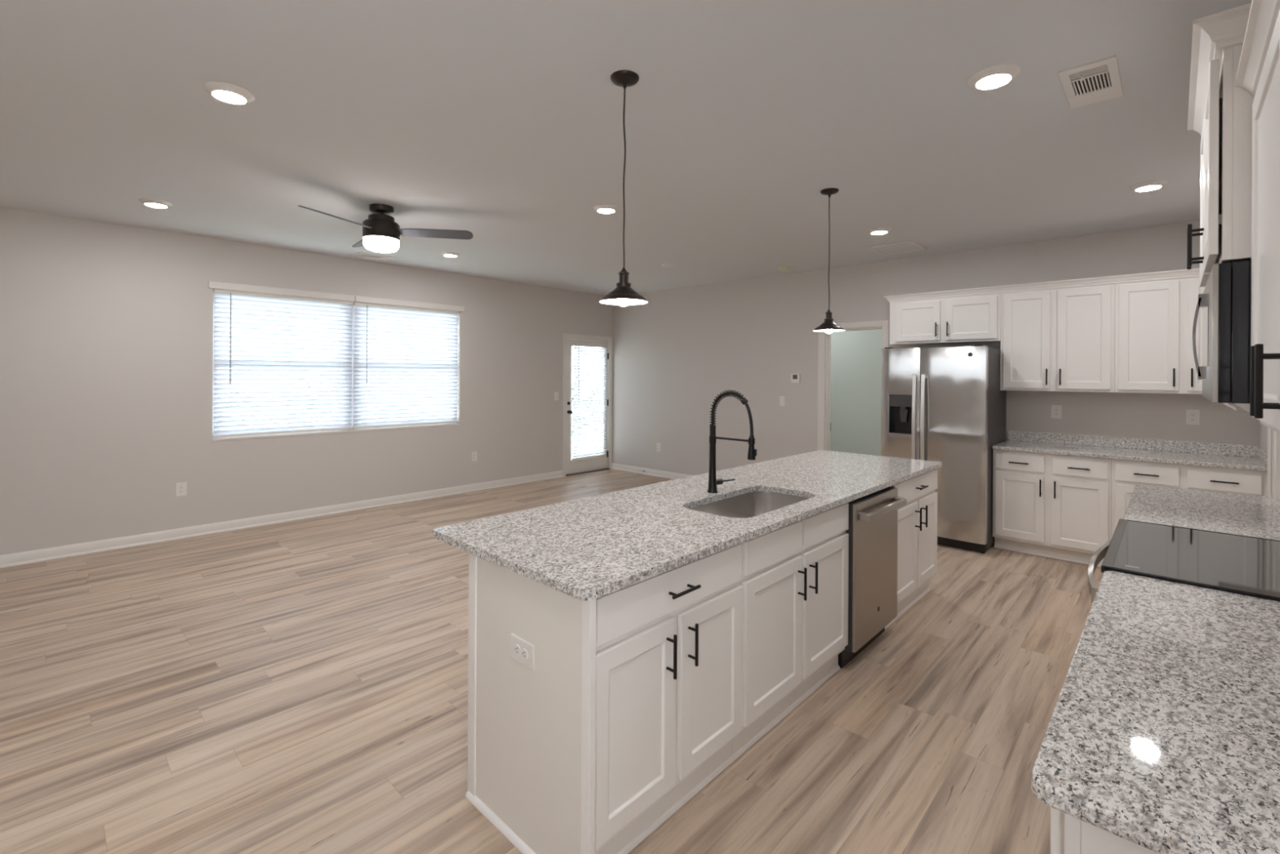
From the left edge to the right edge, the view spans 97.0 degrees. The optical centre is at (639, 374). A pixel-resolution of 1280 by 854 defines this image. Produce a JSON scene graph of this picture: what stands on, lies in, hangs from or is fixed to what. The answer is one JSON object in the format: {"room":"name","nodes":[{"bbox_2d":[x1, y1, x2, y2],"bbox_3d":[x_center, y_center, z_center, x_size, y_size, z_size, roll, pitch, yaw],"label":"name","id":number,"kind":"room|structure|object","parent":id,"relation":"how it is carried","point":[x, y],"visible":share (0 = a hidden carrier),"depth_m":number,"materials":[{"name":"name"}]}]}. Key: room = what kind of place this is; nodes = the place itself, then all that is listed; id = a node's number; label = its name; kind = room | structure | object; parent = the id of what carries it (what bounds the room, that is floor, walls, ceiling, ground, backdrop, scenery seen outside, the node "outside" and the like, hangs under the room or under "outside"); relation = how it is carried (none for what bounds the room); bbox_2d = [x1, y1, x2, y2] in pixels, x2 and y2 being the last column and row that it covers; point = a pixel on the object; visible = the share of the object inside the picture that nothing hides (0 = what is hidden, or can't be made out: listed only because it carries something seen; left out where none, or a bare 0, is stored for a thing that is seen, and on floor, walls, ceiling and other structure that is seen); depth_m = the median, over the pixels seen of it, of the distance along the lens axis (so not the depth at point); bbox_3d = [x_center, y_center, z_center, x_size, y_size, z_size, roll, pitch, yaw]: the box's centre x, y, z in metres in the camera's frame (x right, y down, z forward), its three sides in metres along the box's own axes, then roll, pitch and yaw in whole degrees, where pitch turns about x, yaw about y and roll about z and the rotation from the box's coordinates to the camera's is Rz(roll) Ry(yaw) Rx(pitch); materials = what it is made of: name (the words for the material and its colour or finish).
{"room":"kitchen","nodes":[
{"label":"kitchen","id":0,"kind":"room"},
{"bbox_2d":[0,207,613,555],"bbox_3d":[-3.053,0.106,6.502,0.140,2.785,11.875,0,0,43],"label":"wall","id":1,"kind":"structure","parent":0,"point":[106,329],"depth_m":5.19,"materials":[{"name":"grey paint"}]},
{"bbox_2d":[175,481,186,496],"bbox_3d":[-4.198,1.045,5.184,0.009,0.124,0.079,0,0,43],"label":"power outlet","id":2,"kind":"object","parent":1,"relation":"attached to","point":[180,487],"visible":1,"depth_m":5.18,"materials":[{"name":"white plastic"}]},
{"bbox_2d":[0,470,563,568],"bbox_3d":[-4.076,1.446,5.304,0.026,0.092,8.537,0,0,43],"label":"baseboard","id":3,"kind":"structure","parent":1,"relation":"attached to","point":[59,552],"depth_m":5.49,"materials":[{"name":"white paint"}]},
{"bbox_2d":[212,292,459,440],"bbox_3d":[-3.212,-0.095,6.324,0.141,1.446,2.546,0,0,43],"label":"window","id":4,"kind":"structure","parent":1,"relation":"in","point":[233,437],"depth_m":6.21,"materials":[{"name":"white plastic"}]},
{"bbox_2d":[208,280,355,437],"bbox_3d":[-3.631,-0.144,5.817,0.076,1.479,1.306,0,0,43],"label":"window blind","id":5,"kind":"object","parent":4,"relation":"attached to","point":[255,303],"visible":1,"depth_m":5.78,"materials":[{"name":"white paint"}]},
{"bbox_2d":[352,295,464,428],"bbox_3d":[-2.728,-0.139,6.774,0.076,1.479,1.322,0,0,43],"label":"window blind","id":6,"kind":"object","parent":4,"relation":"attached to","point":[371,313],"visible":1,"depth_m":6.71,"materials":[{"name":"white paint"}]},
{"bbox_2d":[471,451,477,461],"bbox_3d":[-2.150,1.058,7.357,0.009,0.124,0.079,0,0,43],"label":"power outlet","id":7,"kind":"object","parent":1,"relation":"attached to","point":[474,455],"visible":1,"depth_m":7.36,"materials":[{"name":"white plastic"}]},
{"bbox_2d":[554,391,558,399],"bbox_3d":[-1.225,0.310,8.330,0.012,0.124,0.079,0,0,43],"label":"light switch","id":8,"kind":"object","parent":1,"relation":"attached to","point":[556,393],"visible":1,"depth_m":8.32,"materials":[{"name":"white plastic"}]},
{"bbox_2d":[562,333,612,476],"bbox_3d":[-0.838,0.445,8.814,0.194,2.131,1.006,0,0,43],"label":"door","id":9,"kind":"structure","parent":1,"relation":"in","point":[570,466],"depth_m":8.67,"materials":[{"name":"white paint"},{"name":"clear glass"},{"name":"matte black metal"}]},
{"bbox_2d":[572,342,607,459],"bbox_3d":[-0.768,0.390,8.760,0.067,1.768,0.682,0,0,43],"label":"door blind","id":10,"kind":"object","parent":9,"relation":"attached to","point":[586,345],"visible":1,"depth_m":8.75,"materials":[{"name":"white paint"}]},
{"bbox_2d":[0,468,1102,853],"bbox_3d":[-0.414,1.563,4.006,7.236,0.100,11.875,0,0,43],"label":"floor","id":11,"kind":"structure","parent":0,"point":[300,686],"depth_m":2.57,"materials":[{"name":"wood"}]},
{"bbox_2d":[465,552,596,853],"bbox_3d":[-0.376,1.071,1.823,0.656,0.884,0.038,0,0,43],"label":"island end panel","id":12,"kind":"object","parent":11,"relation":"on","point":[531,734],"depth_m":1.79,"materials":[{"name":"beige paint"}]},
{"bbox_2d":[511,633,534,670],"bbox_3d":[-0.379,0.887,1.817,0.124,0.079,0.009,0,0,43],"label":"power outlet","id":13,"kind":"object","parent":12,"relation":"attached to","point":[522,651],"visible":1,"depth_m":1.81,"materials":[{"name":"white plastic"}]},
{"bbox_2d":[514,644,520,655],"bbox_3d":[-0.395,0.887,1.828,0.034,0.033,0.002,0,0,43],"label":"receptacle","id":14,"kind":"object","parent":13,"relation":"attached to","point":[517,646],"depth_m":1.83,"materials":[{"name":"white plastic"}]},
{"bbox_2d":[521,648,528,659],"bbox_3d":[-0.367,0.887,1.801,0.034,0.033,0.002,0,0,43],"label":"receptacle","id":15,"kind":"object","parent":13,"relation":"attached to","point":[524,651],"depth_m":1.80,"materials":[{"name":"white plastic"}]},
{"bbox_2d":[595,542,742,853],"bbox_3d":[-0.075,1.073,2.109,0.660,0.884,0.790,0,0,43],"label":"base cabinet","id":16,"kind":"object","parent":11,"relation":"on","point":[669,643],"visible":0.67,"depth_m":1.86,"materials":[{"name":"white paint"}]},
{"bbox_2d":[432,449,942,600],"bbox_3d":[0.661,0.620,3.094,0.912,0.030,3.330,0,0,43],"label":"countertop","id":17,"kind":"structure","parent":16,"relation":"on","point":[587,548],"depth_m":2.31,"materials":[{"name":"white stone"}]},
{"bbox_2d":[706,389,756,493],"bbox_3d":[0.519,0.339,2.904,0.284,0.530,0.231,0,0,43],"label":"faucet","id":18,"kind":"object","parent":17,"relation":"on","point":[713,482],"visible":1,"depth_m":2.90,"materials":[{"name":"black metal"}]},
{"bbox_2d":[688,491,809,517],"bbox_3d":[0.542,0.731,2.743,0.383,0.194,0.745,0,0,43],"label":"sink","id":19,"kind":"object","parent":17,"relation":"in","point":[753,504],"visible":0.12,"depth_m":3.03,"materials":[{"name":"grey metal"}]},
{"bbox_2d":[732,502,848,759],"bbox_3d":[0.528,1.076,2.749,0.660,0.884,0.970,0,0,43],"label":"base cabinet","id":20,"kind":"object","parent":11,"relation":"on","point":[794,581],"visible":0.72,"depth_m":2.48,"materials":[{"name":"white paint"}]},
{"bbox_2d":[838,486,906,667],"bbox_3d":[1.101,1.088,3.299,0.680,0.866,0.608,0,0,43],"label":"dishwasher","id":21,"kind":"object","parent":11,"relation":"on","point":[873,517],"visible":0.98,"depth_m":3.04,"materials":[{"name":"grey metal"}]},
{"bbox_2d":[884,468,937,629],"bbox_3d":[1.587,1.082,3.872,0.660,0.884,0.885,0,0,43],"label":"base cabinet","id":22,"kind":"object","parent":11,"relation":"on","point":[917,546],"visible":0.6,"depth_m":3.67,"materials":[{"name":"white paint"}]},
{"bbox_2d":[880,344,1006,553],"bbox_3d":[2.873,0.636,5.380,0.875,1.790,0.884,0,0,43],"label":"refrigerator","id":23,"kind":"object","parent":11,"relation":"on","point":[945,405],"visible":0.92,"depth_m":5.00,"materials":[{"name":"grey metal"}]},
{"bbox_2d":[992,448,1111,567],"bbox_3d":[3.583,1.093,4.907,0.804,0.884,0.655,0,0,43],"label":"base cabinet","id":24,"kind":"object","parent":11,"relation":"on","point":[1056,506],"visible":0.79,"depth_m":4.71,"materials":[{"name":"white paint"}]},
{"bbox_2d":[1049,806,1159,853],"bbox_3d":[1.251,1.080,1.119,0.648,0.884,1.243,0,0,43],"label":"base cabinet","id":25,"kind":"object","parent":11,"relation":"on","point":[1069,834],"visible":0.03,"depth_m":0.83,"materials":[{"name":"white paint"}]},
{"bbox_2d":[1031,570,1279,853],"bbox_3d":[1.250,0.623,1.099,0.630,0.030,1.282,0,0,43],"label":"countertop","id":26,"kind":"structure","parent":25,"relation":"on","point":[1162,735],"depth_m":0.99,"materials":[{"name":"white stone"}]},
{"bbox_2d":[1088,518,1279,602],"bbox_3d":[1.943,1.064,1.888,0.696,0.924,0.824,0,0,43],"label":"range","id":27,"kind":"object","parent":11,"relation":"on","point":[1239,564],"visible":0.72,"depth_m":1.88,"materials":[{"name":"grey"}]},
{"bbox_2d":[1111,458,1266,539],"bbox_3d":[4.175,1.096,4.349,0.822,0.884,0.655,0,0,43],"label":"base cabinet","id":28,"kind":"object","parent":11,"relation":"on","point":[1126,473],"visible":0.25,"depth_m":4.17,"materials":[{"name":"white paint"}]},
{"bbox_2d":[992,431,1266,471],"bbox_3d":[3.898,0.594,4.637,1.628,0.118,0.646,0,0,43],"label":"countertop","id":29,"kind":"structure","parent":28,"relation":"on","point":[1249,457],"depth_m":4.60,"materials":[{"name":"white stone"}]},
{"bbox_3d":[2.631,1.088,2.583,0.648,0.884,1.128,0,0,43],"label":"base cabinet","id":30,"kind":"object","parent":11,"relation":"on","visible":0},
{"bbox_2d":[1123,484,1279,540],"bbox_3d":[2.650,0.631,2.584,0.630,0.030,1.153,0,0,43],"label":"countertop","id":31,"kind":"structure","parent":30,"relation":"on","point":[1255,516],"depth_m":2.57,"materials":[{"name":"white stone"}]},
{"bbox_2d":[0,0,1252,295],"bbox_3d":[-0.430,-1.322,4.037,7.326,0.100,11.875,0,0,43],"label":"ceiling","id":32,"kind":"structure","parent":0,"point":[499,122],"depth_m":2.89,"materials":[{"name":"white paint"}]},
{"bbox_2d":[138,198,172,208],"bbox_3d":[-3.620,-1.277,4.236,0.192,0.027,0.192,0,0,43],"label":"recessed light","id":33,"kind":"object","parent":32,"relation":"in","point":[150,202],"visible":1,"depth_m":4.20,"materials":[{"name":"white plastic"}]},
{"bbox_2d":[202,81,254,104],"bbox_3d":[-1.860,-1.267,2.565,0.192,0.027,0.192,0,0,43],"label":"recessed light","id":34,"kind":"object","parent":32,"relation":"in","point":[228,93],"visible":1,"depth_m":2.53,"materials":[{"name":"white plastic"}]},
{"bbox_2d":[352,252,395,260],"bbox_3d":[-2.873,-1.273,6.129,0.240,0.027,0.368,0,0,43],"label":"ceiling vent","id":35,"kind":"object","parent":32,"relation":"in","point":[365,255],"visible":1,"depth_m":6.12,"materials":[{"name":"white plastic"}]},
{"bbox_2d":[297,203,473,253],"bbox_3d":[-2.082,-1.112,4.372,1.104,0.339,1.182,0,0,43],"label":"ceiling fan","id":36,"kind":"object","parent":32,"relation":"hanging from","point":[380,233],"visible":1,"depth_m":4.25,"materials":[{"name":"brown metal"}]},
{"bbox_2d":[440,251,459,257],"bbox_3d":[-2.003,-1.268,5.982,0.192,0.027,0.192,0,0,43],"label":"recessed light","id":37,"kind":"object","parent":32,"relation":"in","point":[447,254],"visible":1,"depth_m":5.93,"materials":[{"name":"white plastic"}]},
{"bbox_2d":[593,204,618,213],"bbox_3d":[-0.258,-1.258,4.311,0.192,0.027,0.192,0,0,43],"label":"recessed light","id":38,"kind":"object","parent":32,"relation":"in","point":[602,208],"visible":1,"depth_m":4.26,"materials":[{"name":"white plastic"}]},
{"bbox_2d":[599,70,648,306],"bbox_3d":[-0.068,-0.782,2.421,0.208,0.977,0.208,0,0,43],"label":"pendant light","id":39,"kind":"object","parent":32,"relation":"hanging from","point":[623,295],"visible":1,"depth_m":2.40,"materials":[{"name":"brown metal"}]},
{"bbox_2d":[617,267,629,282],"bbox_3d":[-0.070,-0.425,2.421,0.047,0.070,0.047,0,0,43],"label":"socket","id":40,"kind":"object","parent":39,"relation":"attached to","point":[623,275],"depth_m":2.40,"materials":[{"name":"brown metal"}]},
{"bbox_2d":[661,263,674,266],"bbox_3d":[0.323,-1.258,6.525,0.150,0.020,0.150,0,0,43],"label":"smoke detector","id":41,"kind":"object","parent":32,"relation":"attached to","point":[664,264],"visible":1,"depth_m":6.48,"materials":[{"name":"white plastic"}]},
{"bbox_2d":[778,266,791,271],"bbox_3d":[1.693,-1.240,6.629,0.136,0.042,0.136,0,0,43],"label":"smoke detector","id":42,"kind":"object","parent":32,"relation":"attached to","point":[782,268],"visible":1,"depth_m":6.58,"materials":[{"name":"beige plastic"}]},
{"bbox_2d":[813,187,844,333],"bbox_3d":[1.298,-0.774,3.885,0.208,0.977,0.208,0,0,43],"label":"pendant light","id":43,"kind":"object","parent":32,"relation":"hanging from","point":[828,326],"visible":1,"depth_m":3.86,"materials":[{"name":"brown metal"}]},
{"bbox_2d":[825,309,832,318],"bbox_3d":[1.296,-0.418,3.885,0.047,0.070,0.047,0,0,43],"label":"socket","id":44,"kind":"object","parent":43,"relation":"attached to","point":[828,313],"depth_m":3.87,"materials":[{"name":"brown metal"}]},
{"bbox_2d":[866,226,891,235],"bbox_3d":[2.078,-1.245,4.920,0.192,0.027,0.192,0,0,43],"label":"recessed light","id":45,"kind":"object","parent":32,"relation":"in","point":[876,231],"visible":1,"depth_m":4.87,"materials":[{"name":"white plastic"}]},
{"bbox_2d":[867,240,926,255],"bbox_3d":[2.541,-1.250,5.589,0.410,0.012,0.440,0,0,43],"label":"ceiling vent","id":46,"kind":"object","parent":32,"relation":"attached to","point":[909,246],"visible":1,"depth_m":5.57,"materials":[{"name":"white plastic"}]},
{"bbox_2d":[967,63,1021,89],"bbox_3d":[1.493,-1.248,2.392,0.192,0.027,0.192,0,0,43],"label":"recessed light","id":47,"kind":"object","parent":32,"relation":"in","point":[993,77],"visible":1,"depth_m":2.36,"materials":[{"name":"white plastic"}]},
{"bbox_2d":[1057,55,1123,108],"bbox_3d":[1.953,-1.246,2.448,0.187,0.027,0.423,0,0,43],"label":"ceiling vent","id":48,"kind":"object","parent":32,"relation":"in","point":[1099,81],"visible":1,"depth_m":2.43,"materials":[{"name":"white plastic"}]},
{"bbox_2d":[1128,179,1168,191],"bbox_3d":[3.347,-1.238,3.729,0.192,0.027,0.192,0,0,43],"label":"recessed light","id":49,"kind":"object","parent":32,"relation":"in","point":[1153,184],"visible":1,"depth_m":3.69,"materials":[{"name":"white plastic"}]},
{"bbox_2d":[830,328,881,455],"bbox_3d":[3.041,0.139,7.090,3.500,2.785,1.500,0,0,43],"label":"doorway","id":50,"kind":"structure","parent":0,"point":[855,355],"depth_m":7.95,"materials":[{"name":"glass"}]},
{"bbox_2d":[612,219,1259,475],"bbox_3d":[2.181,0.135,6.787,7.086,2.785,0.120,0,0,43],"label":"wall","id":51,"kind":"structure","parent":0,"point":[674,352],"depth_m":6.96,"materials":[{"name":"grey paint"}]},
{"bbox_2d":[611,462,693,479],"bbox_3d":[0.825,1.474,7.954,3.521,0.092,0.032,0,0,43],"label":"baseboard","id":52,"kind":"structure","parent":51,"relation":"attached to","point":[671,475],"depth_m":8.60,"materials":[{"name":"white paint"}]},
{"bbox_2d":[656,443,660,451],"bbox_3d":[0.279,1.082,8.487,0.079,0.124,0.009,0,0,43],"label":"power outlet","id":53,"kind":"object","parent":51,"relation":"attached to","point":[658,445],"visible":1,"depth_m":8.49,"materials":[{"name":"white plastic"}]},
{"bbox_2d":[779,395,785,405],"bbox_3d":[1.778,0.325,7.075,0.079,0.124,0.012,0,0,43],"label":"light switch","id":54,"kind":"object","parent":51,"relation":"attached to","point":[782,398],"visible":1,"depth_m":7.07,"materials":[{"name":"white plastic"}]},
{"bbox_2d":[791,373,799,382],"bbox_3d":[1.907,0.038,6.947,0.116,0.116,0.025,0,0,43],"label":"thermostat","id":55,"kind":"object","parent":51,"relation":"attached to","point":[795,377],"visible":1,"depth_m":6.93,"materials":[{"name":"white plastic"}]},
{"bbox_2d":[817,320,888,450],"bbox_3d":[2.464,0.463,6.519,0.815,2.132,0.152,0,0,43],"label":"door frame","id":56,"kind":"structure","parent":51,"relation":"in","point":[824,338],"depth_m":6.70,"materials":[{"name":"white paint"}]},
{"bbox_2d":[889,293,1000,345],"bbox_3d":[3.042,-0.541,5.643,0.990,0.445,0.360,0,0,43],"label":"upper cabinet","id":57,"kind":"object","parent":51,"relation":"attached to","point":[975,318],"visible":0.87,"depth_m":5.51,"materials":[{"name":"white paint"}]},
{"bbox_2d":[884,267,1199,302],"bbox_3d":[3.628,-0.784,5.101,2.676,0.058,0.347,0,0,43],"label":"crown molding","id":58,"kind":"structure","parent":51,"relation":"attached to","point":[1191,273],"depth_m":4.92,"materials":[{"name":"white paint"}]},
{"bbox_2d":[1051,404,1062,418],"bbox_3d":[3.801,0.336,5.170,0.079,0.124,0.009,0,0,43],"label":"power outlet","id":59,"kind":"object","parent":51,"relation":"attached to","point":[1056,410],"visible":1,"depth_m":5.17,"materials":[{"name":"white plastic"}]},
{"bbox_2d":[1000,283,1115,392],"bbox_3d":[3.696,-0.308,5.025,0.808,0.902,0.360,0,0,43],"label":"upper cabinet","id":60,"kind":"object","parent":51,"relation":"attached to","point":[1061,340],"visible":0.94,"depth_m":4.90,"materials":[{"name":"white paint"}]},
{"bbox_2d":[1007,431,1255,457],"bbox_3d":[4.113,0.580,4.864,1.628,0.088,0.020,0,0,43],"label":"backsplash","id":61,"kind":"structure","parent":51,"relation":"attached to","point":[1247,451],"depth_m":4.77,"materials":[{"name":"white stone"}]},
{"bbox_2d":[1115,276,1205,394],"bbox_3d":[4.291,-0.305,4.464,0.826,0.902,0.360,0,0,43],"label":"upper cabinet","id":62,"kind":"object","parent":51,"relation":"attached to","point":[1154,318],"visible":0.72,"depth_m":4.47,"materials":[{"name":"white paint"}]},
{"bbox_2d":[1186,408,1199,425],"bbox_3d":[4.450,0.340,4.559,0.079,0.124,0.009,0,0,43],"label":"power outlet","id":63,"kind":"object","parent":51,"relation":"attached to","point":[1193,416],"visible":1,"depth_m":4.55,"materials":[{"name":"white plastic"}]},
{"bbox_2d":[1259,422,1266,452],"bbox_3d":[1.484,0.131,0.795,0.120,2.785,9.795,0,0,43],"label":"wall","id":64,"kind":"structure","parent":0,"point":[1263,428],"depth_m":4.12,"materials":[{"name":"grey paint"}]},
{"bbox_2d":[1186,43,1254,286],"bbox_3d":[2.047,-0.626,1.801,0.441,0.605,0.820,0,0,43],"label":"upper cabinet","id":65,"kind":"object","parent":64,"relation":"attached to","point":[1226,137],"visible":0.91,"depth_m":1.60,"materials":[{"name":"white paint"}]},
{"bbox_2d":[1187,3,1251,135],"bbox_3d":[2.050,-0.963,1.799,0.436,0.078,0.944,0,0,43],"label":"crown molding","id":66,"kind":"structure","parent":65,"relation":"attached to","point":[1213,33],"depth_m":1.64,"materials":[{"name":"white paint"}]},
{"bbox_2d":[1191,260,1251,412],"bbox_3d":[2.047,-0.105,1.797,0.428,0.424,0.814,0,0,43],"label":"microwave","id":67,"kind":"object","parent":65,"relation":"attached to","point":[1224,301],"visible":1,"depth_m":1.60,"materials":[{"name":"black metal"}]},
{"bbox_2d":[1222,403,1244,410],"bbox_3d":[2.744,-0.308,2.483,0.360,0.893,1.128,0,0,43],"label":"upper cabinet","id":68,"kind":"object","parent":64,"relation":"attached to","point":[1234,407],"visible":0.05,"depth_m":2.19,"materials":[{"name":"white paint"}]},
{"bbox_2d":[1235,0,1279,96],"bbox_3d":[1.354,-0.789,0.999,0.351,0.064,1.296,0,0,43],"label":"crown molding","id":69,"kind":"structure","parent":64,"relation":"attached to","point":[1263,15],"depth_m":1.35,"materials":[{"name":"white paint"}]},
{"bbox_2d":[1249,9,1279,433],"bbox_3d":[1.364,-0.316,1.020,0.360,0.893,1.243,0,0,43],"label":"upper cabinet","id":70,"kind":"object","parent":64,"relation":"attached to","point":[1264,357],"visible":1,"depth_m":1.30,"materials":[{"name":"white paint"}]},
{"bbox_2d":[1266,426,1279,497],"bbox_3d":[3.941,0.473,3.477,0.051,2.127,0.900,0,0,43],"label":"door","id":71,"kind":"structure","parent":64,"relation":"in","point":[1273,437],"depth_m":3.71,"materials":[{"name":"white paint"}]},
{"label":"outside","id":72,"kind":"structure","parent":0,"visible":0},
{"bbox_2d":[222,391,600,458],"bbox_3d":[-20.873,1.899,26.540,53.229,0.200,50.000,0,0,43],"label":"ground","id":73,"kind":"structure","parent":72,"point":[572,421],"depth_m":24.38,"materials":[{"name":"beige"}]},
{"bbox_2d":[571,376,600,446],"bbox_3d":[-1.846,0.924,13.552,2.244,1.973,2.275,0,0,43],"label":"shrub","id":74,"kind":"object","parent":73,"relation":"on","point":[572,389],"visible":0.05,"depth_m":13.39,"materials":[{"name":"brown plant"}]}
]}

